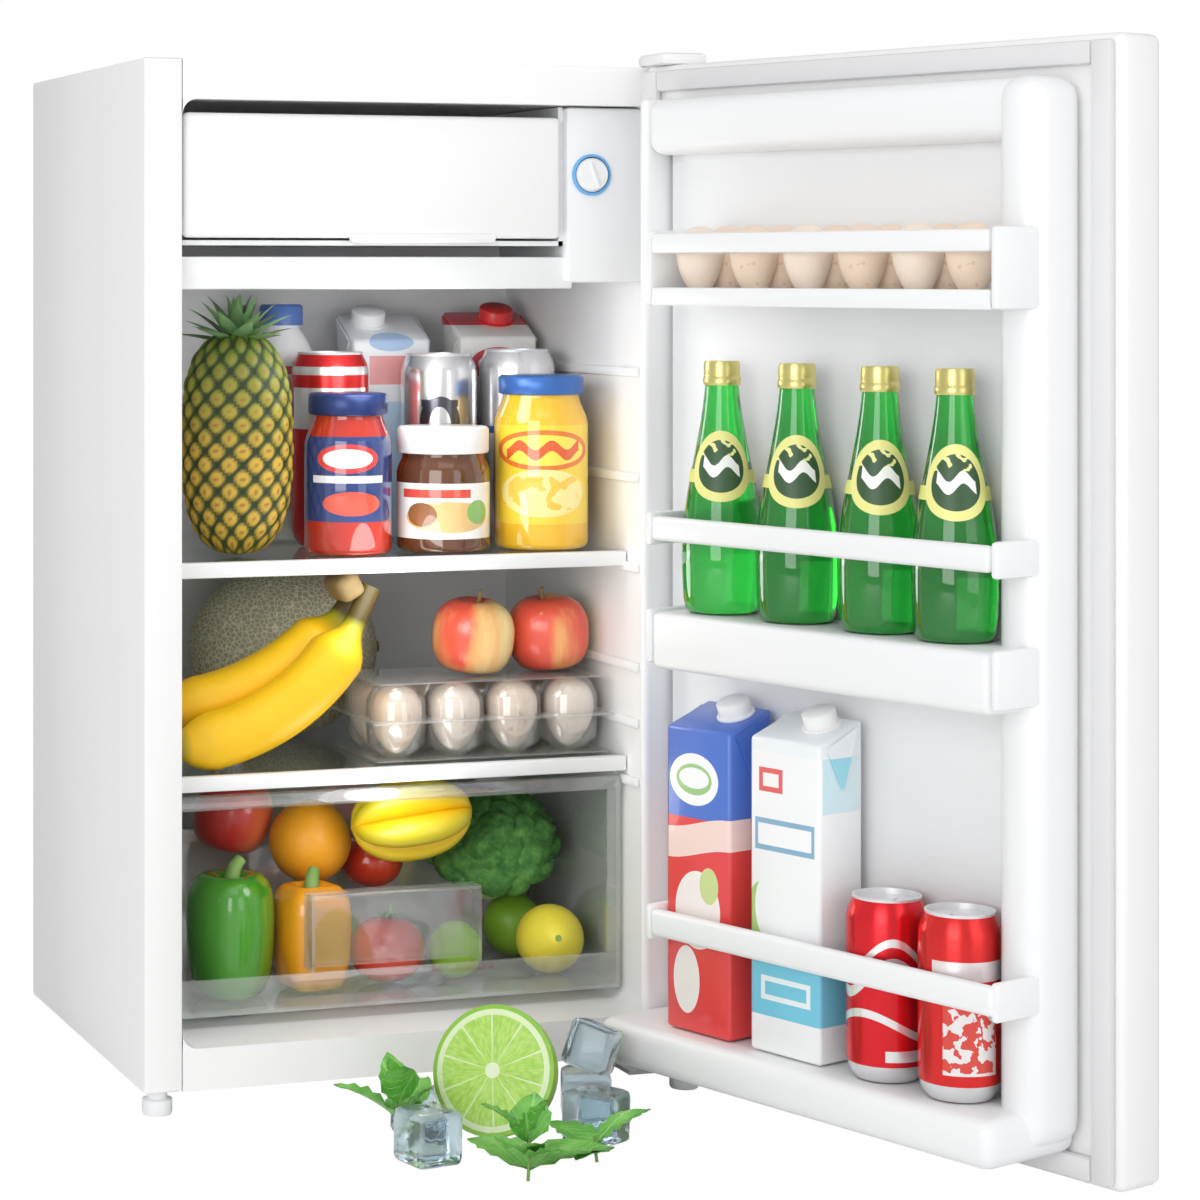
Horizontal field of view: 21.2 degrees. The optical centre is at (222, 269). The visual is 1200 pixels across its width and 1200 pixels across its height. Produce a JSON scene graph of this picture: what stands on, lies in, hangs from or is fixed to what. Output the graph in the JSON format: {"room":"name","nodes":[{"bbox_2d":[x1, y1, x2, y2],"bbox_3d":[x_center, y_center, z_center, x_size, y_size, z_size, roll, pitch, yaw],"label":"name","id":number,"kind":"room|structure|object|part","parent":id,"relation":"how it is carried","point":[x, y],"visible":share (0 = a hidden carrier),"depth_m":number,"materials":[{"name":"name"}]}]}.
{"room":"plain white studio","nodes":[
{"label":"plain white studio","id":0,"kind":"room"},
{"bbox_2d":[0,641,1199,1199],"bbox_3d":[0.238,0.726,1.521,8.000,0.120,7.000,0,0,-17],"label":"floor","id":1,"kind":"structure","parent":0,"point":[73,1126],"depth_m":2.42,"materials":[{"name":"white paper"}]},
{"bbox_2d":[334,1052,431,1121],"bbox_3d":[0.134,0.631,2.406,0.089,0.068,0.056,0,0,-37],"label":"sprig","id":2,"kind":"object","parent":1,"relation":"on","point":[402,1086],"visible":0.91,"depth_m":2.40,"materials":[{"name":"green plant"}]},
{"bbox_2d":[390,1085,438,1130],"bbox_3d":[0.148,0.649,2.447,0.032,0.033,0.033,0,0,21],"label":"ice cube","id":3,"kind":"object","parent":1,"relation":"on","point":[432,1096],"visible":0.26,"depth_m":2.44,"materials":[{"name":"blue"}]},
{"bbox_2d":[394,1101,461,1169],"bbox_3d":[0.153,0.644,2.356,0.041,0.040,0.041,0,0,-29],"label":"ice cube","id":4,"kind":"object","parent":1,"relation":"on","point":[427,1135],"visible":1,"depth_m":2.34,"materials":[{"name":"blue"}]},
{"bbox_2d":[433,1004,557,1136],"bbox_3d":[0.215,0.616,2.444,0.100,0.097,0.066,0,0,27],"label":"slice","id":5,"kind":"object","parent":1,"relation":"on","point":[492,1054],"visible":0.91,"depth_m":2.43,"materials":[{"name":"green food"}]},
{"bbox_2d":[467,1092,613,1180],"bbox_3d":[0.225,0.633,2.302,0.110,0.064,0.096,0,0,13],"label":"sprig","id":6,"kind":"object","parent":1,"relation":"on","point":[530,1118],"visible":1,"depth_m":2.31,"materials":[{"name":"green plant"}]},
{"bbox_2d":[560,1065,611,1110],"bbox_3d":[0.284,0.646,2.479,0.039,0.038,0.038,0,0,4],"label":"ice cube","id":7,"kind":"object","parent":1,"relation":"on","point":[571,1076],"visible":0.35,"depth_m":2.46,"materials":[{"name":"blue"}]},
{"bbox_2d":[562,1018,623,1075],"bbox_3d":[0.286,0.601,2.448,0.042,0.046,0.042,0,0,21],"label":"ice cube","id":8,"kind":"object","parent":7,"relation":"on","point":[592,1046],"visible":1,"depth_m":2.43,"materials":[{"name":"blue"}]},
{"bbox_2d":[33,32,1158,1191],"bbox_3d":[0.248,0.245,2.519,0.617,0.842,0.821,0,0,-17],"label":"mini fridge","id":9,"kind":"object","parent":1,"relation":"on","point":[1015,773],"visible":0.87,"depth_m":2.49,"materials":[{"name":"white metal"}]},
{"bbox_2d":[186,855,274,1001],"bbox_3d":[0.009,0.542,2.616,0.073,0.116,0.073,0,0,-35],"label":"bell pepper","id":10,"kind":"object","parent":9,"relation":"in","point":[230,916],"visible":1,"depth_m":2.59,"materials":[{"name":"green food"}]},
{"bbox_2d":[192,789,272,852],"bbox_3d":[0.008,0.465,2.717,0.069,0.069,0.068,0,0,11],"label":"apple","id":11,"kind":"object","parent":9,"relation":"in","point":[242,829],"visible":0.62,"depth_m":2.69,"materials":[{"name":"red food"}]},
{"bbox_2d":[182,295,293,553],"bbox_3d":[0.012,0.128,2.614,0.103,0.215,0.098,0,0,-40],"label":"pineapple","id":12,"kind":"object","parent":9,"relation":"on","point":[238,422],"visible":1,"depth_m":2.58,"materials":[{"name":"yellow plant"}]},
{"bbox_2d":[182,574,379,770],"bbox_3d":[0.040,0.328,2.607,0.182,0.159,0.084,0,0,-17],"label":"banana bunch","id":13,"kind":"object","parent":9,"relation":"on","point":[240,711],"visible":0.92,"depth_m":2.58,"materials":[{"name":"yellow food"}]},
{"bbox_2d":[188,575,378,733],"bbox_3d":[0.054,0.333,2.770,0.174,0.150,0.114,0,0,-17],"label":"cantaloupe","id":14,"kind":"object","parent":9,"relation":"on","point":[244,615],"visible":0.38,"depth_m":2.73,"materials":[{"name":"beige food"}]},
{"bbox_2d":[258,304,311,540],"bbox_3d":[0.051,0.133,2.768,0.068,0.205,0.068,0,0,3],"label":"drink bottle","id":15,"kind":"object","parent":9,"relation":"on","point":[291,341],"visible":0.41,"depth_m":2.75,"materials":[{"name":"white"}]},
{"bbox_2d":[269,798,350,880],"bbox_3d":[0.074,0.486,2.696,0.070,0.071,0.070,0,0,-17],"label":"orange","id":16,"kind":"object","parent":9,"relation":"in","point":[301,837],"visible":0.87,"depth_m":2.67,"materials":[{"name":"orange food"}]},
{"bbox_2d":[273,866,351,992],"bbox_3d":[0.074,0.550,2.644,0.060,0.100,0.060,0,0,-30],"label":"bell pepper","id":17,"kind":"object","parent":9,"relation":"in","point":[311,935],"visible":0.96,"depth_m":2.62,"materials":[{"name":"orange food"}]},
{"bbox_2d":[291,351,368,545],"bbox_3d":[0.092,0.153,2.710,0.066,0.165,0.066,0,0,3],"label":"can","id":18,"kind":"object","parent":9,"relation":"in","point":[312,371],"visible":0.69,"depth_m":2.69,"materials":[{"name":"red metal"}]},
{"bbox_2d":[304,391,391,555],"bbox_3d":[0.104,0.169,2.632,0.073,0.133,0.073,0,0,3],"label":"sauce jar","id":19,"kind":"object","parent":9,"relation":"on","point":[348,444],"visible":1,"depth_m":2.60,"materials":[{"name":"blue glass"}]},
{"bbox_2d":[341,836,402,886],"bbox_3d":[0.129,0.507,2.750,0.056,0.057,0.056,0,0,-17],"label":"tomato","id":20,"kind":"object","parent":9,"relation":"in","point":[361,868],"visible":0.42,"depth_m":2.73,"materials":[{"name":"red food"}]},
{"bbox_2d":[336,305,430,538],"bbox_3d":[0.141,0.134,2.797,0.074,0.204,0.060,0,0,-12],"label":"milk carton","id":21,"kind":"object","parent":9,"relation":"on","point":[385,341],"visible":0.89,"depth_m":2.77,"materials":[{"name":"white cardboard"}]},
{"bbox_2d":[350,904,425,981],"bbox_3d":[0.138,0.567,2.668,0.066,0.065,0.066,0,0,3],"label":"tomato","id":22,"kind":"object","parent":9,"relation":"in","point":[386,941],"visible":0.99,"depth_m":2.65,"materials":[{"name":"red food"}]},
{"bbox_3d":[0.116,0.514,2.694,0.398,0.179,0.198,0,0,-17],"label":"crisper drawer","id":23,"kind":"part","parent":9,"relation":"part of","materials":[{"name":"clear plastic"}]},
{"bbox_2d":[182,535,625,578],"bbox_3d":[0.107,0.243,2.722,0.404,0.012,0.264,0,0,-17],"label":"glass shelf","id":24,"kind":"object","parent":9,"relation":"attached to","point":[604,556],"depth_m":2.62,"materials":[{"name":"white glass"}]},
{"bbox_2d":[182,721,625,792],"bbox_3d":[0.107,0.415,2.722,0.404,0.012,0.264,0,0,-17],"label":"glass shelf","id":25,"kind":"object","parent":9,"relation":"attached to","point":[313,758],"depth_m":2.62,"materials":[{"name":"white glass"}]},
{"bbox_2d":[351,780,471,861],"bbox_3d":[0.158,0.461,2.647,0.104,0.069,0.070,0,0,-10],"label":"starfruit","id":26,"kind":"object","parent":9,"relation":"in","point":[410,829],"visible":0.94,"depth_m":2.62,"materials":[{"name":"yellow food"}]},
{"bbox_2d":[401,352,476,454],"bbox_3d":[0.187,0.154,2.739,0.066,0.163,0.066,0,0,3],"label":"beer can","id":27,"kind":"object","parent":9,"relation":"on","point":[436,387],"visible":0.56,"depth_m":2.71,"materials":[{"name":"silver metal"}]},
{"bbox_2d":[396,424,489,552],"bbox_3d":[0.185,0.184,2.660,0.079,0.104,0.079,0,0,3],"label":"jar","id":28,"kind":"object","parent":9,"relation":"on","point":[443,471],"visible":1,"depth_m":2.63,"materials":[{"name":"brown glass"}]},
{"bbox_2d":[428,920,481,978],"bbox_3d":[0.196,0.575,2.678,0.046,0.049,0.046,0,0,3],"label":"lime","id":29,"kind":"object","parent":9,"relation":"in","point":[456,941],"visible":1,"depth_m":2.66,"materials":[{"name":"green food"}]},
{"bbox_2d":[329,664,612,762],"bbox_3d":[0.211,0.376,2.693,0.216,0.064,0.112,0,0,-17],"label":"egg carton","id":30,"kind":"object","parent":9,"relation":"on","point":[446,712],"visible":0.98,"depth_m":2.67,"materials":[{"name":"clear plastic"}]},
{"bbox_2d":[432,590,514,673],"bbox_3d":[0.213,0.307,2.689,0.070,0.070,0.070,0,0,0],"label":"apple","id":31,"kind":"object","parent":30,"relation":"on","point":[471,634],"visible":1,"depth_m":2.66,"materials":[{"name":"red food"}]},
{"bbox_2d":[510,587,588,669],"bbox_3d":[0.279,0.307,2.715,0.070,0.070,0.070,0,0,5],"label":"apple","id":32,"kind":"object","parent":30,"relation":"on","point":[552,630],"visible":0.98,"depth_m":2.69,"materials":[{"name":"red food"}]},
{"bbox_2d":[442,302,536,424],"bbox_3d":[0.238,0.133,2.827,0.074,0.206,0.060,0,0,-12],"label":"carton","id":33,"kind":"object","parent":9,"relation":"on","point":[495,325],"visible":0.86,"depth_m":2.81,"materials":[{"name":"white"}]},
{"bbox_2d":[425,787,560,899],"bbox_3d":[0.232,0.500,2.744,0.116,0.097,0.112,0,0,24],"label":"broccoli","id":34,"kind":"object","parent":9,"relation":"in","point":[509,845],"visible":0.79,"depth_m":2.70,"materials":[{"name":"green food"}]},
{"bbox_2d":[482,894,535,954],"bbox_3d":[0.253,0.572,2.769,0.052,0.056,0.052,0,0,3],"label":"lime","id":35,"kind":"object","parent":9,"relation":"in","point":[502,916],"visible":0.58,"depth_m":2.75,"materials":[{"name":"green food"}]},
{"bbox_2d":[479,348,554,540],"bbox_3d":[0.257,0.153,2.763,0.066,0.166,0.066,0,0,3],"label":"beer can","id":36,"kind":"object","parent":9,"relation":"on","point":[496,362],"visible":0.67,"depth_m":2.74,"materials":[{"name":"silver metal"}]},
{"bbox_2d":[494,374,587,549],"bbox_3d":[0.270,0.163,2.689,0.080,0.146,0.080,0,0,3],"label":"sauce jar","id":37,"kind":"object","parent":9,"relation":"on","point":[541,421],"visible":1,"depth_m":2.66,"materials":[{"name":"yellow glass"}]},
{"bbox_2d":[516,904,583,972],"bbox_3d":[0.279,0.571,2.700,0.062,0.058,0.062,0,0,39],"label":"lemon","id":38,"kind":"object","parent":9,"relation":"in","point":[545,931],"visible":1,"depth_m":2.68,"materials":[{"name":"yellow food"}]},
{"bbox_2d":[676,226,723,287],"bbox_3d":[0.369,-0.006,2.447,0.037,0.054,0.037,0,0,3],"label":"egg","id":39,"kind":"object","parent":9,"relation":"in","point":[700,270],"visible":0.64,"depth_m":2.43,"materials":[{"name":"beige food"}]},
{"bbox_2d":[668,694,769,1040],"bbox_3d":[0.384,0.458,2.447,0.046,0.260,0.072,0,0,-36],"label":"juice carton","id":40,"kind":"object","parent":9,"relation":"in","point":[710,746],"visible":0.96,"depth_m":2.42,"materials":[{"name":"multicoloured"}]},
{"bbox_2d":[682,360,758,613],"bbox_3d":[0.385,0.167,2.444,0.062,0.193,0.062,0,0,11],"label":"water bottle","id":41,"kind":"object","parent":9,"relation":"in","point":[721,486],"visible":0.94,"depth_m":2.42,"materials":[{"name":"green glass"}]},
{"bbox_2d":[714,226,739,287],"bbox_3d":[0.392,-0.006,2.460,0.037,0.054,0.037,0,0,3],"label":"egg","id":42,"kind":"object","parent":9,"relation":"in","point":[726,279],"visible":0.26,"depth_m":2.45,"materials":[{"name":"beige food"}]},
{"bbox_2d":[730,225,777,287],"bbox_3d":[0.403,-0.006,2.400,0.037,0.054,0.037,0,0,3],"label":"egg","id":43,"kind":"object","parent":9,"relation":"in","point":[750,270],"visible":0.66,"depth_m":2.39,"materials":[{"name":"beige food"}]},
{"bbox_2d":[768,226,793,287],"bbox_3d":[0.426,-0.006,2.414,0.037,0.054,0.037,0,0,3],"label":"egg","id":44,"kind":"object","parent":9,"relation":"in","point":[780,279],"visible":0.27,"depth_m":2.40,"materials":[{"name":"beige food"}]},
{"bbox_2d":[755,363,837,623],"bbox_3d":[0.432,0.167,2.381,0.062,0.193,0.062,0,0,11],"label":"water bottle","id":45,"kind":"object","parent":9,"relation":"in","point":[796,492],"visible":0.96,"depth_m":2.36,"materials":[{"name":"green glass"}]},
{"bbox_2d":[752,704,860,1065],"bbox_3d":[0.437,0.457,2.373,0.046,0.262,0.075,0,0,-36],"label":"carton","id":46,"kind":"object","parent":9,"relation":"in","point":[806,765],"visible":0.97,"depth_m":2.35,"materials":[{"name":"white cardboard"}]},
{"bbox_2d":[783,225,832,287],"bbox_3d":[0.435,-0.006,2.356,0.037,0.054,0.037,0,0,3],"label":"egg","id":47,"kind":"object","parent":9,"relation":"in","point":[804,270],"visible":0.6,"depth_m":2.34,"materials":[{"name":"beige food"}]},
{"bbox_2d":[822,225,848,287],"bbox_3d":[0.459,-0.006,2.369,0.037,0.054,0.037,0,0,3],"label":"egg","id":48,"kind":"object","parent":9,"relation":"in","point":[835,279],"visible":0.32,"depth_m":2.36,"materials":[{"name":"beige food"}]},
{"bbox_2d":[837,224,888,288],"bbox_3d":[0.468,-0.006,2.312,0.037,0.054,0.037,0,0,3],"label":"egg","id":49,"kind":"object","parent":9,"relation":"in","point":[866,270],"visible":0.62,"depth_m":2.30,"materials":[{"name":"beige food"}]},
{"bbox_2d":[837,365,916,633],"bbox_3d":[0.480,0.167,2.314,0.062,0.193,0.062,0,0,11],"label":"water bottle","id":50,"kind":"object","parent":9,"relation":"in","point":[880,498],"visible":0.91,"depth_m":2.29,"materials":[{"name":"green glass"}]},
{"bbox_3d":[0.465,0.240,2.384,0.141,0.812,0.478,0,0,-36],"label":"fridge door","id":51,"kind":"part","parent":9,"relation":"part of","materials":[{"name":"white plastic"}]},
{"bbox_2d":[846,887,924,1082],"bbox_3d":[0.484,0.522,2.309,0.059,0.132,0.059,0,0,31],"label":"can","id":52,"kind":"object","parent":9,"relation":"in","point":[882,923],"visible":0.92,"depth_m":2.28,"materials":[{"name":"red metal"}]},
{"bbox_2d":[877,224,903,288],"bbox_3d":[0.490,-0.006,2.325,0.037,0.054,0.037,0,0,3],"label":"egg","id":53,"kind":"object","parent":9,"relation":"in","point":[890,280],"visible":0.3,"depth_m":2.31,"materials":[{"name":"beige food"}]},
{"bbox_2d":[892,223,943,288],"bbox_3d":[0.498,-0.006,2.270,0.037,0.054,0.037,0,0,3],"label":"egg","id":54,"kind":"object","parent":9,"relation":"in","point":[914,270],"visible":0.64,"depth_m":2.26,"materials":[{"name":"beige food"}]},
{"bbox_2d":[932,223,957,288],"bbox_3d":[0.521,-0.006,2.284,0.037,0.054,0.037,0,0,3],"label":"egg","id":55,"kind":"object","parent":9,"relation":"in","point":[944,281],"visible":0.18,"depth_m":2.27,"materials":[{"name":"beige food"}]},
{"bbox_2d":[911,368,998,642],"bbox_3d":[0.522,0.167,2.258,0.062,0.193,0.062,0,0,11],"label":"water bottle","id":56,"kind":"object","parent":9,"relation":"in","point":[955,503],"visible":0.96,"depth_m":2.24,"materials":[{"name":"green glass"}]},
{"bbox_2d":[918,902,1000,1102],"bbox_3d":[0.525,0.522,2.254,0.059,0.132,0.059,0,0,-15],"label":"can","id":57,"kind":"object","parent":9,"relation":"in","point":[959,1051],"visible":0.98,"depth_m":2.23,"materials":[{"name":"red metal"}]},
{"bbox_2d":[945,222,991,288],"bbox_3d":[0.528,-0.006,2.230,0.037,0.054,0.037,0,0,3],"label":"egg","id":58,"kind":"object","parent":9,"relation":"in","point":[967,270],"visible":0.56,"depth_m":2.22,"materials":[{"name":"beige food"}]},
{"bbox_2d":[562,1082,629,1146],"bbox_3d":[0.284,0.645,2.411,0.040,0.040,0.041,0,0,44],"label":"ice cube","id":59,"kind":"object","parent":1,"relation":"on","point":[591,1102],"visible":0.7,"depth_m":2.40,"materials":[{"name":"blue"}]},
{"bbox_2d":[549,1108,650,1161],"bbox_3d":[0.264,0.646,2.348,0.082,0.039,0.081,0,0,30],"label":"sprig","id":60,"kind":"object","parent":1,"relation":"on","point":[574,1129],"visible":0.7,"depth_m":2.37,"materials":[{"name":"green plant"}]},
{"bbox_2d":[0,0,1199,689],"bbox_3d":[-0.829,-0.934,4.918,8.000,3.200,0.120,0,0,-17],"label":"wall","id":61,"kind":"structure","parent":0,"point":[41,40],"depth_m":5.27,"materials":[{"name":"white paint"}]}
]}

